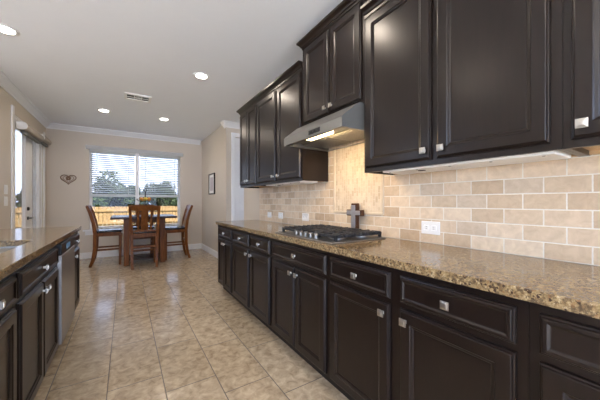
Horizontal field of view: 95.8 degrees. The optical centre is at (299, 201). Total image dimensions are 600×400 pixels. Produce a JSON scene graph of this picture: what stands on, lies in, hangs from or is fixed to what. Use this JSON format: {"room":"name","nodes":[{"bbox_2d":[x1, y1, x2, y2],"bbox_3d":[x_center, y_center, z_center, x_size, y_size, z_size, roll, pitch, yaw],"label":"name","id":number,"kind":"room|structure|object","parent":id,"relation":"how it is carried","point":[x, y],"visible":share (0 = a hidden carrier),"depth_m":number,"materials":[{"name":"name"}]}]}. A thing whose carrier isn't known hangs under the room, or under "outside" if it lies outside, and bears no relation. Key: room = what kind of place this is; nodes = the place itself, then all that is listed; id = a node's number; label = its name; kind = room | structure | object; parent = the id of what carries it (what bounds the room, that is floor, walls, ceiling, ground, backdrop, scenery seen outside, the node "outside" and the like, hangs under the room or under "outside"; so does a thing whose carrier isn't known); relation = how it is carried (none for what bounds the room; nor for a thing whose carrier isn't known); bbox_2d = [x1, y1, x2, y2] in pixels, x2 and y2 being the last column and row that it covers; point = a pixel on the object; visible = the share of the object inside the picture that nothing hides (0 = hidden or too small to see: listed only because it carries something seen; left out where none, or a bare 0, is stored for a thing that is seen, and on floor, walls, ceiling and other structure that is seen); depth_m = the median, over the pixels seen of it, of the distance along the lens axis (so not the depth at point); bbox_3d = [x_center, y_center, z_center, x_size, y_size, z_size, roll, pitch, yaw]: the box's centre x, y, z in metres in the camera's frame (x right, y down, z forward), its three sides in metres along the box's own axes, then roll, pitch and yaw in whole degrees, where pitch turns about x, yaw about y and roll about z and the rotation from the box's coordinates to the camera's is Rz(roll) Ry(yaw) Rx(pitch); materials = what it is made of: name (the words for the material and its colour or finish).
{"room":"kitchen","nodes":[
{"label":"kitchen","id":0,"kind":"room"},
{"bbox_2d":[0,86,45,228],"bbox_3d":[-4.241,-0.177,4.049,0.150,2.710,2.800,0,0,-33],"label":"wall","id":1,"kind":"structure","parent":0,"point":[6,100],"depth_m":3.55,"materials":[{"name":"paint"}]},
{"bbox_2d":[4,196,7,205],"bbox_3d":[-3.785,-0.007,3.492,0.012,0.120,0.116,0,0,-33],"label":"light switch","id":2,"kind":"object","parent":1,"relation":"attached to","point":[5,197],"visible":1,"depth_m":3.47,"materials":[{"name":"white plastic"}]},
{"bbox_2d":[4,185,7,193],"bbox_3d":[-3.785,-0.157,3.492,0.012,0.120,0.116,0,0,-33],"label":"light switch","id":3,"kind":"object","parent":1,"relation":"attached to","point":[5,186],"visible":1,"depth_m":3.48,"materials":[{"name":"white plastic"}]},
{"bbox_2d":[0,69,50,127],"bbox_3d":[-4.142,-1.479,4.112,0.082,0.104,2.799,0,0,-33],"label":"crown molding","id":4,"kind":"structure","parent":1,"relation":"attached to","point":[6,83],"depth_m":3.88,"materials":[{"name":"paint"}]},
{"bbox_2d":[11,105,44,228],"bbox_3d":[-4.413,-0.065,4.355,0.187,2.484,1.770,0,0,-33],"label":"door","id":5,"kind":"structure","parent":1,"relation":"in","point":[31,151],"depth_m":4.42,"materials":[{"name":"white paint"}]},
{"bbox_2d":[16,121,43,143],"bbox_3d":[-4.215,-1.063,4.256,0.116,0.152,0.960,0,0,-33],"label":"roller blind","id":6,"kind":"object","parent":1,"relation":"attached to","point":[24,128],"visible":1,"depth_m":4.06,"materials":[{"name":"white plastic"}]},
{"bbox_2d":[41,134,51,146],"bbox_3d":[-4.634,-1.098,4.908,0.116,0.152,0.530,0,0,-33],"label":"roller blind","id":7,"kind":"object","parent":1,"relation":"attached to","point":[46,142],"visible":0.67,"depth_m":4.90,"materials":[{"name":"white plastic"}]},
{"bbox_2d":[46,128,201,252],"bbox_3d":[-3.138,-0.177,6.513,4.670,2.710,0.150,0,0,-33],"label":"wall","id":8,"kind":"structure","parent":0,"point":[67,154],"depth_m":5.59,"materials":[{"name":"paint"}]},
{"bbox_2d":[60,175,75,184],"bbox_3d":[-4.646,-0.441,5.437,0.256,0.200,0.016,0,0,-33],"label":"heart ornament","id":9,"kind":"object","parent":8,"relation":"attached to","point":[67,176],"visible":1,"depth_m":5.43,"materials":[{"name":"metal"}]},
{"bbox_2d":[47,123,200,144],"bbox_3d":[-3.701,-1.479,6.011,2.879,0.104,0.082,0,0,-33],"label":"crown molding","id":10,"kind":"structure","parent":8,"relation":"attached to","point":[57,126],"depth_m":5.88,"materials":[{"name":"white wood"}]},
{"bbox_2d":[82,150,179,234],"bbox_3d":[-3.660,-0.200,6.132,1.960,1.785,0.185,0,0,-33],"label":"window","id":11,"kind":"structure","parent":8,"relation":"in","point":[87,232],"depth_m":6.08,"materials":[{"name":"white plastic"}]},
{"bbox_2d":[90,149,134,196],"bbox_3d":[-4.048,-0.596,5.872,0.803,0.988,0.064,0,0,-33],"label":"window blind","id":12,"kind":"object","parent":11,"relation":"attached to","point":[94,151],"visible":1,"depth_m":5.86,"materials":[{"name":"white plastic"}]},
{"bbox_2d":[139,153,179,197],"bbox_3d":[-3.280,-0.596,6.366,0.843,0.988,0.064,0,0,-33],"label":"window blind","id":13,"kind":"object","parent":11,"relation":"attached to","point":[144,155],"visible":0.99,"depth_m":6.36,"materials":[{"name":"white plastic"}]},
{"bbox_2d":[85,145,182,156],"bbox_3d":[-3.630,-1.133,6.085,1.870,0.082,0.034,0,0,-33],"label":"blind valance","id":14,"kind":"object","parent":8,"relation":"attached to","point":[95,147],"visible":1,"depth_m":6.01,"materials":[{"name":"white plastic"}]},
{"bbox_2d":[80,243,217,258],"bbox_3d":[-3.132,1.113,5.252,3.014,0.129,1.975,0,0,-33],"label":"baseboard","id":15,"kind":"structure","parent":8,"relation":"attached to","point":[86,255],"depth_m":6.02,"materials":[{"name":"white wood"}]},
{"bbox_2d":[0,0,342,140],"bbox_3d":[-2.159,-1.592,1.138,9.200,0.120,10.250,0,0,-33],"label":"ceiling","id":16,"kind":"structure","parent":0,"point":[72,59],"depth_m":2.82,"materials":[{"name":"paint"}]},
{"bbox_2d":[0,23,19,35],"bbox_3d":[-2.618,-1.525,2.406,0.190,0.013,0.190,0,0,-33],"label":"recessed light","id":17,"kind":"object","parent":16,"relation":"in","point":[5,29],"visible":1,"depth_m":2.41,"materials":[{"name":"white plastic"}]},
{"bbox_2d":[97,108,110,112],"bbox_3d":[-3.287,-1.525,4.544,0.190,0.013,0.190,0,0,-33],"label":"recessed light","id":18,"kind":"object","parent":16,"relation":"in","point":[98,109],"visible":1,"depth_m":4.52,"materials":[{"name":"white plastic"}]},
{"bbox_2d":[124,92,151,102],"bbox_3d":[-2.382,-1.526,3.985,0.337,0.012,0.280,0,0,-33],"label":"ceiling vent","id":19,"kind":"object","parent":16,"relation":"in","point":[129,96],"visible":1,"depth_m":3.98,"materials":[{"name":"white plastic"}]},
{"bbox_2d":[158,117,169,120],"bbox_3d":[-2.518,-1.525,5.021,0.190,0.013,0.190,0,0,-33],"label":"recessed light","id":20,"kind":"object","parent":16,"relation":"in","point":[160,118],"visible":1,"depth_m":5.01,"materials":[{"name":"white plastic"}]},
{"bbox_2d":[193,72,209,79],"bbox_3d":[-1.199,-1.525,3.295,0.190,0.013,0.190,0,0,-33],"label":"recessed light","id":21,"kind":"object","parent":16,"relation":"in","point":[199,75],"visible":1,"depth_m":3.27,"materials":[{"name":"white plastic"}]},
{"bbox_2d":[34,249,348,399],"bbox_3d":[-2.159,1.238,1.138,9.200,0.120,10.250,0,0,-33],"label":"floor","id":22,"kind":"structure","parent":0,"point":[170,330],"depth_m":2.22,"materials":[{"name":"tile"}]},
{"bbox_2d":[0,273,16,399],"bbox_3d":[-1.267,0.741,0.663,0.647,0.873,0.985,0,0,-33],"label":"base cabinet","id":23,"kind":"object","parent":22,"relation":"on","point":[8,285],"visible":0.96,"depth_m":1.15,"materials":[{"name":"brown paint"}]},
{"bbox_2d":[0,226,80,279],"bbox_3d":[-1.877,0.283,1.445,0.786,0.038,3.062,0,0,-33],"label":"countertop","id":24,"kind":"structure","parent":23,"relation":"on","point":[31,243],"depth_m":1.84,"materials":[{"name":"stone"}]},
{"bbox_2d":[0,246,17,253],"bbox_3d":[-1.833,0.396,1.476,0.439,0.184,0.769,0,0,-33],"label":"sink","id":25,"kind":"object","parent":24,"relation":"in","point":[2,249],"visible":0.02,"depth_m":1.79,"materials":[{"name":"metal"}]},
{"bbox_2d":[13,246,58,399],"bbox_3d":[-1.779,0.741,1.460,0.647,0.873,0.908,0,0,-33],"label":"base cabinet","id":26,"kind":"object","parent":22,"relation":"on","point":[36,305],"visible":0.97,"depth_m":1.50,"materials":[{"name":"brown paint"}]},
{"bbox_2d":[56,236,74,344],"bbox_3d":[-2.195,0.744,2.101,0.622,0.867,0.606,0,0,-33],"label":"dishwasher","id":27,"kind":"object","parent":22,"relation":"on","point":[66,264],"visible":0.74,"depth_m":2.17,"materials":[{"name":"metal"}]},
{"bbox_2d":[72,232,79,309],"bbox_3d":[-2.482,0.741,2.553,0.647,0.873,0.449,0,0,-33],"label":"base cabinet","id":28,"kind":"object","parent":22,"relation":"on","point":[76,235],"visible":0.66,"depth_m":2.76,"materials":[{"name":"brown paint"}]},
{"bbox_2d":[85,205,121,267],"bbox_3d":[-3.689,0.624,5.118,0.551,1.117,0.490,0,0,-33],"label":"dining chair","id":29,"kind":"object","parent":22,"relation":"on","point":[97,232],"visible":1,"depth_m":4.99,"materials":[{"name":"brown wood"}]},
{"bbox_2d":[129,205,153,253],"bbox_3d":[-3.428,0.624,5.881,0.490,1.117,0.551,0,0,-33],"label":"dining chair","id":30,"kind":"object","parent":22,"relation":"on","point":[134,226],"visible":0.26,"depth_m":5.95,"materials":[{"name":"brown wood"}]},
{"bbox_2d":[110,214,176,265],"bbox_3d":[-3.094,0.727,5.382,1.070,0.901,0.940,0,0,-33],"label":"dining table","id":31,"kind":"object","parent":22,"relation":"on","point":[161,250],"visible":0.84,"depth_m":5.20,"materials":[{"name":"brown wood"}]},
{"bbox_2d":[136,188,152,215],"bbox_3d":[-3.038,0.006,5.322,0.387,0.540,0.387,0,0,-33],"label":"fruit stand","id":32,"kind":"object","parent":31,"relation":"on","point":[139,200],"visible":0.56,"depth_m":5.30,"materials":[{"name":"brown metal"}]},
{"bbox_2d":[129,253,159,260],"bbox_3d":[-3.094,1.091,5.382,0.580,0.025,0.430,0,0,-33],"label":"shelf","id":33,"kind":"object","parent":31,"relation":"attached to","point":[143,256],"depth_m":5.33,"materials":[{"name":"brown wood"}]},
{"bbox_2d":[128,205,160,269],"bbox_3d":[-2.847,0.624,4.951,0.490,1.117,0.551,0,0,-33],"label":"dining chair","id":34,"kind":"object","parent":22,"relation":"on","point":[144,231],"visible":0.99,"depth_m":4.81,"materials":[{"name":"brown wood"}]},
{"bbox_2d":[165,205,192,260],"bbox_3d":[-2.587,0.624,5.731,0.551,1.117,0.490,0,0,-33],"label":"dining chair","id":35,"kind":"object","parent":22,"relation":"on","point":[183,228],"visible":0.82,"depth_m":5.63,"materials":[{"name":"brown wood"}]},
{"bbox_2d":[218,225,238,301],"bbox_3d":[-0.709,0.741,3.539,0.642,0.873,0.609,0,0,-33],"label":"base cabinet","id":36,"kind":"object","parent":22,"relation":"on","point":[225,234],"visible":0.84,"depth_m":3.32,"materials":[{"name":"brown paint"}]},
{"bbox_2d":[233,229,279,337],"bbox_3d":[-0.274,0.741,2.863,0.642,0.873,0.997,0,0,-33],"label":"base cabinet","id":37,"kind":"object","parent":22,"relation":"on","point":[252,253],"visible":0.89,"depth_m":2.59,"materials":[{"name":"brown paint"}]},
{"bbox_2d":[216,220,599,318],"bbox_3d":[0.296,0.283,1.993,0.616,0.038,4.352,0,0,-33],"label":"countertop","id":38,"kind":"structure","parent":37,"relation":"on","point":[562,285],"depth_m":1.10,"materials":[{"name":"stone"}]},
{"bbox_2d":[275,224,385,243],"bbox_3d":[0.201,0.236,2.112,0.500,0.056,0.750,0,0,-33],"label":"gas cooktop","id":39,"kind":"object","parent":38,"relation":"in","point":[328,234],"visible":1,"depth_m":1.92,"materials":[{"name":"metal"}]},
{"bbox_2d":[347,203,363,228],"bbox_3d":[0.455,0.138,2.243,0.048,0.250,0.174,0,0,-33],"label":"wooden cross","id":40,"kind":"object","parent":38,"relation":"on","point":[354,212],"visible":0.86,"depth_m":2.22,"materials":[{"name":"brown wood"}]},
{"bbox_2d":[272,238,337,388],"bbox_3d":[0.202,0.741,2.123,0.642,0.873,0.762,0,0,-33],"label":"base cabinet","id":41,"kind":"object","parent":22,"relation":"on","point":[300,274],"visible":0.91,"depth_m":1.89,"materials":[{"name":"brown paint"}]},
{"bbox_2d":[329,252,528,399],"bbox_3d":[0.672,0.741,1.392,0.642,0.873,0.973,0,0,-33],"label":"base cabinet","id":42,"kind":"object","parent":22,"relation":"on","point":[395,334],"visible":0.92,"depth_m":1.13,"materials":[{"name":"brown paint"}]},
{"bbox_2d":[529,302,599,399],"bbox_3d":[1.201,0.741,0.595,0.616,0.873,0.939,0,0,-33],"label":"base cabinet","id":43,"kind":"object","parent":22,"relation":"on","point":[564,346],"visible":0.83,"depth_m":0.76,"materials":[{"name":"brown paint"}]},
{"bbox_2d":[224,127,239,220],"bbox_3d":[-0.745,-0.177,5.704,1.680,2.710,0.120,0,0,-33],"label":"wall","id":44,"kind":"structure","parent":0,"point":[227,131],"depth_m":5.23,"materials":[{"name":"paint"}]},
{"bbox_2d":[220,120,239,128],"bbox_3d":[-0.798,-1.479,5.609,1.653,0.104,0.183,0,0,-33],"label":"crown molding","id":45,"kind":"structure","parent":44,"relation":"attached to","point":[229,124],"depth_m":5.21,"materials":[{"name":"white wood"}]},
{"bbox_2d":[231,132,243,220],"bbox_3d":[-0.931,-0.083,5.532,0.980,2.519,0.108,0,0,-33],"label":"door","id":46,"kind":"structure","parent":44,"relation":"in","point":[237,193],"depth_m":5.33,"materials":[{"name":"white wood"}]},
{"bbox_2d":[275,232,385,243],"bbox_3d":[0.201,0.259,2.112,0.500,0.009,0.750,0,0,-33],"label":"tray","id":47,"kind":"object","parent":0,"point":[322,239],"depth_m":1.86,"materials":[{"name":"metal"}]},
{"bbox_2d":[202,125,599,265],"bbox_3d":[0.313,-0.177,2.669,0.175,2.710,10.050,0,0,-33],"label":"wall","id":48,"kind":"structure","parent":0,"point":[550,209],"depth_m":1.59,"materials":[{"name":"tile"}]},
{"bbox_2d":[208,173,214,194],"bbox_3d":[-1.956,-0.392,6.007,0.027,0.460,0.460,0,0,-33],"label":"picture frame","id":49,"kind":"object","parent":48,"relation":"attached to","point":[211,177],"visible":1,"depth_m":6.02,"materials":[{"name":"brown metal"}]},
{"bbox_2d":[210,177,212,190],"bbox_3d":[-1.957,-0.392,6.006,0.002,0.300,0.260,0,0,-33],"label":"print","id":50,"kind":"object","parent":49,"relation":"attached to","point":[211,178],"depth_m":6.02},
{"bbox_2d":[236,97,276,187],"bbox_3d":[-0.576,-0.727,3.607,0.349,1.069,0.618,0,0,-33],"label":"upper cabinet","id":51,"kind":"object","parent":48,"relation":"attached to","point":[247,112],"visible":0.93,"depth_m":3.47,"materials":[{"name":"brown paint"}]},
{"bbox_2d":[278,212,282,218],"bbox_3d":[-0.244,0.173,3.393,0.009,0.078,0.115,0,0,-33],"label":"power outlet","id":52,"kind":"object","parent":48,"relation":"attached to","point":[280,214],"visible":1,"depth_m":3.39,"materials":[{"name":"white plastic"}]},
{"bbox_2d":[254,60,327,186],"bbox_3d":[-0.142,-0.727,2.924,0.340,1.069,0.997,0,0,-33],"label":"upper cabinet","id":53,"kind":"object","parent":48,"relation":"attached to","point":[280,103],"visible":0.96,"depth_m":2.70,"materials":[{"name":"brown paint"}]},
{"bbox_2d":[266,181,317,186],"bbox_3d":[-0.114,-0.195,2.935,0.215,0.032,0.740,0,0,-33],"label":"light fixture","id":54,"kind":"object","parent":53,"relation":"attached to","point":[296,182],"visible":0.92,"depth_m":2.74,"materials":[{"name":"white plastic"}]},
{"bbox_2d":[302,213,308,220],"bbox_3d":[0.057,0.166,2.926,0.009,0.082,0.125,0,0,-33],"label":"power outlet","id":55,"kind":"object","parent":48,"relation":"attached to","point":[305,216],"visible":1,"depth_m":2.92,"materials":[{"name":"white plastic"}]},
{"bbox_2d":[296,0,367,125],"bbox_3d":[0.335,-1.044,2.193,0.351,0.768,0.833,0,0,-33],"label":"upper cabinet","id":56,"kind":"object","parent":48,"relation":"attached to","point":[333,50],"visible":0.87,"depth_m":2.04,"materials":[{"name":"brown paint"}]},
{"bbox_2d":[284,102,363,151],"bbox_3d":[0.265,-0.568,2.147,0.494,0.182,0.741,0,0,-33],"label":"range hood","id":57,"kind":"object","parent":56,"relation":"attached to","point":[346,125],"visible":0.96,"depth_m":1.99,"materials":[{"name":"metal"}]},
{"bbox_2d":[333,147,383,214],"bbox_3d":[0.471,-0.289,2.280,0.012,0.785,0.580,0,0,-33],"label":"trim","id":58,"kind":"structure","parent":48,"relation":"attached to","point":[382,175],"depth_m":2.17,"materials":[{"name":"tile"}]},
{"bbox_2d":[421,221,439,234],"bbox_3d":[0.829,0.166,1.725,0.009,0.082,0.125,0,0,-33],"label":"power outlet","id":59,"kind":"object","parent":48,"relation":"attached to","point":[427,227],"visible":1,"depth_m":1.72,"materials":[{"name":"white plastic"}]},
{"bbox_2d":[431,225,436,230],"bbox_3d":[0.841,0.166,1.703,0.005,0.032,0.034,0,0,-33],"label":"receptacle","id":60,"kind":"object","parent":59,"relation":"attached to","point":[433,227],"depth_m":1.70,"materials":[{"name":"white plastic"}]},
{"bbox_2d":[360,0,582,174],"bbox_3d":[0.797,-0.737,1.464,0.340,1.089,0.975,0,0,-33],"label":"upper cabinet","id":61,"kind":"object","parent":48,"relation":"attached to","point":[446,81],"visible":0.97,"depth_m":1.28,"materials":[{"name":"brown paint"}]},
{"bbox_2d":[383,150,570,174],"bbox_3d":[0.844,-0.195,1.447,0.215,0.032,0.830,0,0,-33],"label":"light fixture","id":62,"kind":"object","parent":61,"relation":"attached to","point":[550,155],"visible":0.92,"depth_m":1.28,"materials":[{"name":"white plastic"}]},
{"bbox_2d":[563,0,599,155],"bbox_3d":[1.314,-0.737,0.662,0.340,1.089,0.931,0,0,-33],"label":"upper cabinet","id":63,"kind":"object","parent":48,"relation":"attached to","point":[581,18],"visible":1,"depth_m":0.94,"materials":[{"name":"brown paint"}]},
{"label":"outside","id":64,"kind":"structure","parent":0,"visible":0},
{"bbox_3d":[-12.787,1.428,19.872,60.000,0.100,32.740,0,0,-33],"label":"lawn","id":65,"kind":"structure","parent":64,"visible":0},
{"bbox_2d":[15,190,21,217],"bbox_3d":[-11.762,0.181,12.294,1.862,2.416,1.720,0,0,-34],"label":"bush","id":66,"kind":"object","parent":65,"relation":"on","point":[18,203],"visible":0.05,"depth_m":11.65,"materials":[{"name":"green plant"}]},
{"bbox_2d":[15,206,176,228],"bbox_3d":[-10.605,0.797,10.971,26.127,1.163,0.150,0,0,-33],"label":"wooden fence","id":67,"kind":"object","parent":65,"relation":"on","point":[103,215],"visible":0.06,"depth_m":12.32,"materials":[{"name":"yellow wood"}]},
{"bbox_2d":[93,193,108,212],"bbox_3d":[-10.156,0.432,12.966,1.862,1.910,1.720,0,0,26],"label":"bush","id":68,"kind":"object","parent":65,"relation":"on","point":[97,201],"visible":0.15,"depth_m":12.98,"materials":[{"name":"green plant"}]},
{"bbox_2d":[93,170,124,206],"bbox_3d":[-13.790,-0.381,19.352,2.997,3.797,2.473,0,0,14],"label":"tree","id":69,"kind":"object","parent":65,"relation":"on","point":[108,199],"visible":0.2,"depth_m":19.06,"materials":[{"name":"green plant"}]},
{"bbox_2d":[110,184,147,214],"bbox_3d":[-8.865,0.202,14.151,1.720,2.373,1.862,0,0,-4],"label":"bush","id":70,"kind":"object","parent":65,"relation":"on","point":[117,201],"visible":0.31,"depth_m":13.60,"materials":[{"name":"green plant"}]},
{"bbox_2d":[144,182,176,204],"bbox_3d":[-9.380,-0.037,18.408,2.405,2.849,2.581,0,0,29],"label":"tree","id":71,"kind":"object","parent":65,"relation":"on","point":[167,182],"visible":0.17,"depth_m":17.83,"materials":[{"name":"green plant"}]},
{"bbox_2d":[149,192,176,219],"bbox_3d":[-7.261,0.367,14.834,1.862,2.042,1.720,0,0,-35],"label":"bush","id":72,"kind":"object","parent":65,"relation":"on","point":[157,201],"visible":0.38,"depth_m":14.40,"materials":[{"name":"green plant"}]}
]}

